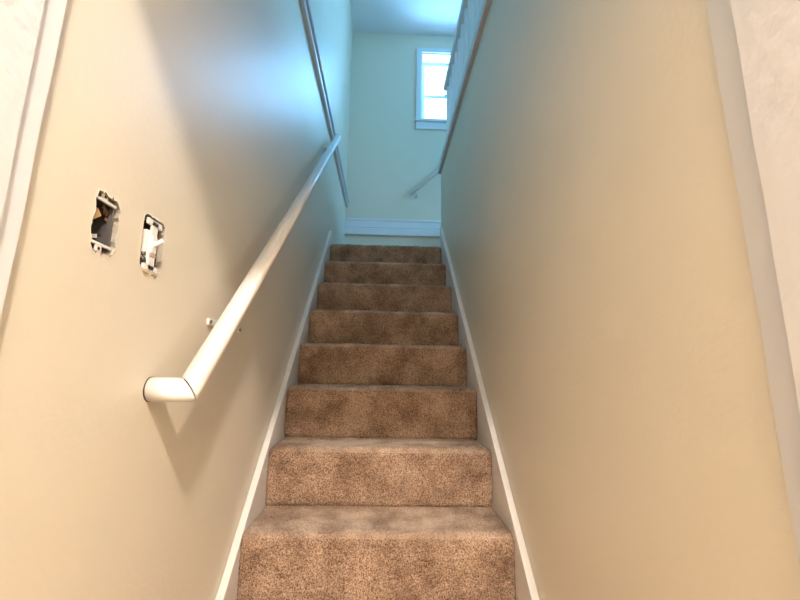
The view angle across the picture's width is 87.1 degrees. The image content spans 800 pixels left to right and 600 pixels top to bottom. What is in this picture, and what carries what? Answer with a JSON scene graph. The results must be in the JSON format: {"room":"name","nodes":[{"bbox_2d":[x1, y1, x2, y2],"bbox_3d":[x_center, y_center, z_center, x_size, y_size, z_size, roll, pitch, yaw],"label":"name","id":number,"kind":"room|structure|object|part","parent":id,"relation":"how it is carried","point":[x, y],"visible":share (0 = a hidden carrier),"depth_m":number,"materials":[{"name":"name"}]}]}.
{"room":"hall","nodes":[
{"label":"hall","id":0,"kind":"room"},
{"bbox_2d":[0,0,44,222],"bbox_3d":[-0.433,0.076,0.198,0.022,2.140,0.489,1,-10,-2],"label":"wall","id":1,"kind":"structure","parent":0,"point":[20,20],"depth_m":0.46,"materials":[{"name":"paint"}]},
{"bbox_2d":[0,0,352,599],"bbox_3d":[-0.573,-0.951,2.485,0.140,4.920,4.230,1,-10,-2],"label":"wall","id":2,"kind":"structure","parent":0,"point":[206,118],"depth_m":0.80,"materials":[{"name":"beige paint"}]},
{"bbox_2d":[0,0,66,318],"bbox_3d":[-0.447,0.116,0.437,0.013,2.140,0.099,1,-10,-2],"label":"trim","id":3,"kind":"structure","parent":2,"relation":"attached to","point":[53,10],"depth_m":0.49,"materials":[{"name":"white paint"}]},
{"bbox_2d":[89,187,121,258],"bbox_3d":[-0.497,-0.120,0.648,0.085,0.116,0.077,1,-10,-2],"label":"outlet box","id":4,"kind":"object","parent":2,"relation":"attached to","point":[101,219],"visible":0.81,"depth_m":0.67,"materials":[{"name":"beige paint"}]},
{"bbox_2d":[138,212,165,276],"bbox_3d":[-0.481,-0.103,0.784,0.080,0.113,0.085,1,-10,-2],"label":"toggle switch","id":5,"kind":"object","parent":2,"relation":"attached to","point":[150,228],"visible":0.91,"depth_m":0.78,"materials":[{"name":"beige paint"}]},
{"bbox_3d":[-0.451,-0.106,0.786,0.021,0.016,0.008,1,-10,-2],"label":"toggle lever","id":6,"kind":"part","parent":5,"relation":"part of","materials":[{"name":"white paint"}]},
{"bbox_2d":[143,134,340,401],"bbox_3d":[-0.447,-0.501,1.907,0.096,1.734,2.031,1,-10,-2],"label":"wall handrail","id":7,"kind":"object","parent":2,"relation":"attached to","point":[188,388],"visible":1,"depth_m":0.97,"materials":[{"name":"white paint"}]},
{"bbox_2d":[299,0,348,206],"bbox_3d":[-0.477,-1.370,2.509,0.034,0.116,3.970,1,-10,-2],"label":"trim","id":8,"kind":"structure","parent":2,"relation":"attached to","point":[305,5],"depth_m":2.54,"materials":[{"name":"grey paint"}]},
{"bbox_2d":[344,32,453,246],"bbox_3d":[1.362,-0.521,4.545,4.175,5.020,0.180,1,-10,-2],"label":"wall","id":9,"kind":"structure","parent":0,"point":[389,158],"depth_m":4.60,"materials":[{"name":"beige paint"}]},
{"bbox_2d":[344,218,440,237],"bbox_3d":[-0.074,-0.763,4.420,1.005,0.184,0.034,1,-10,-2],"label":"baseboard","id":10,"kind":"structure","parent":9,"relation":"attached to","point":[353,226],"depth_m":4.41,"materials":[{"name":"white paint"}]},
{"bbox_2d":[350,0,461,36],"bbox_3d":[1.488,-3.389,2.915,4.175,0.100,4.350,1,-10,-2],"label":"ceiling","id":11,"kind":"structure","parent":0,"point":[408,17],"depth_m":4.58,"materials":[{"name":"white paint"}]},
{"bbox_2d":[441,0,799,599],"bbox_3d":[0.432,0.055,1.733,0.120,2.720,3.000,1,-10,-2],"label":"wall","id":12,"kind":"structure","parent":0,"point":[592,222],"depth_m":0.79,"materials":[{"name":"beige paint"}]},
{"bbox_2d":[438,0,491,173],"bbox_3d":[0.454,-1.607,2.068,0.159,0.673,2.940,1,-10,-2],"label":"balustrade","id":13,"kind":"object","parent":12,"relation":"on","point":[473,14],"visible":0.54,"depth_m":2.65,"materials":[{"name":"grey paint"}]},
{"bbox_3d":[0.434,-1.927,2.022,0.062,0.056,2.745,1,-10,-2],"label":"rail","id":14,"kind":"part","parent":13,"relation":"part of","materials":[{"name":"white paint"}]},
{"bbox_2d":[706,0,799,565],"bbox_3d":[0.410,0.133,0.447,0.013,2.140,0.114,1,-10,-2],"label":"trim","id":15,"kind":"structure","parent":12,"relation":"attached to","point":[722,27],"depth_m":0.48,"materials":[{"name":"grey paint"}]},
{"bbox_2d":[730,0,799,412],"bbox_3d":[0.414,0.095,0.221,0.022,2.140,0.475,1,-10,-2],"label":"wall","id":16,"kind":"structure","parent":12,"relation":"attached to","point":[767,31],"depth_m":0.45,"materials":[{"name":"paint"}]},
{"bbox_3d":[-0.056,1.306,0.718,3.000,0.100,6.650,1,-10,-2],"label":"floor","id":17,"kind":"structure","parent":0,"visible":0},
{"bbox_2d":[215,227,539,599],"bbox_3d":[-0.100,0.437,2.483,0.868,2.238,3.446,1,-10,-2],"label":"staircase","id":18,"kind":"structure","parent":17,"relation":"on","point":[380,473],"depth_m":1.54,"materials":[{"name":"brown carpet"}]}
]}

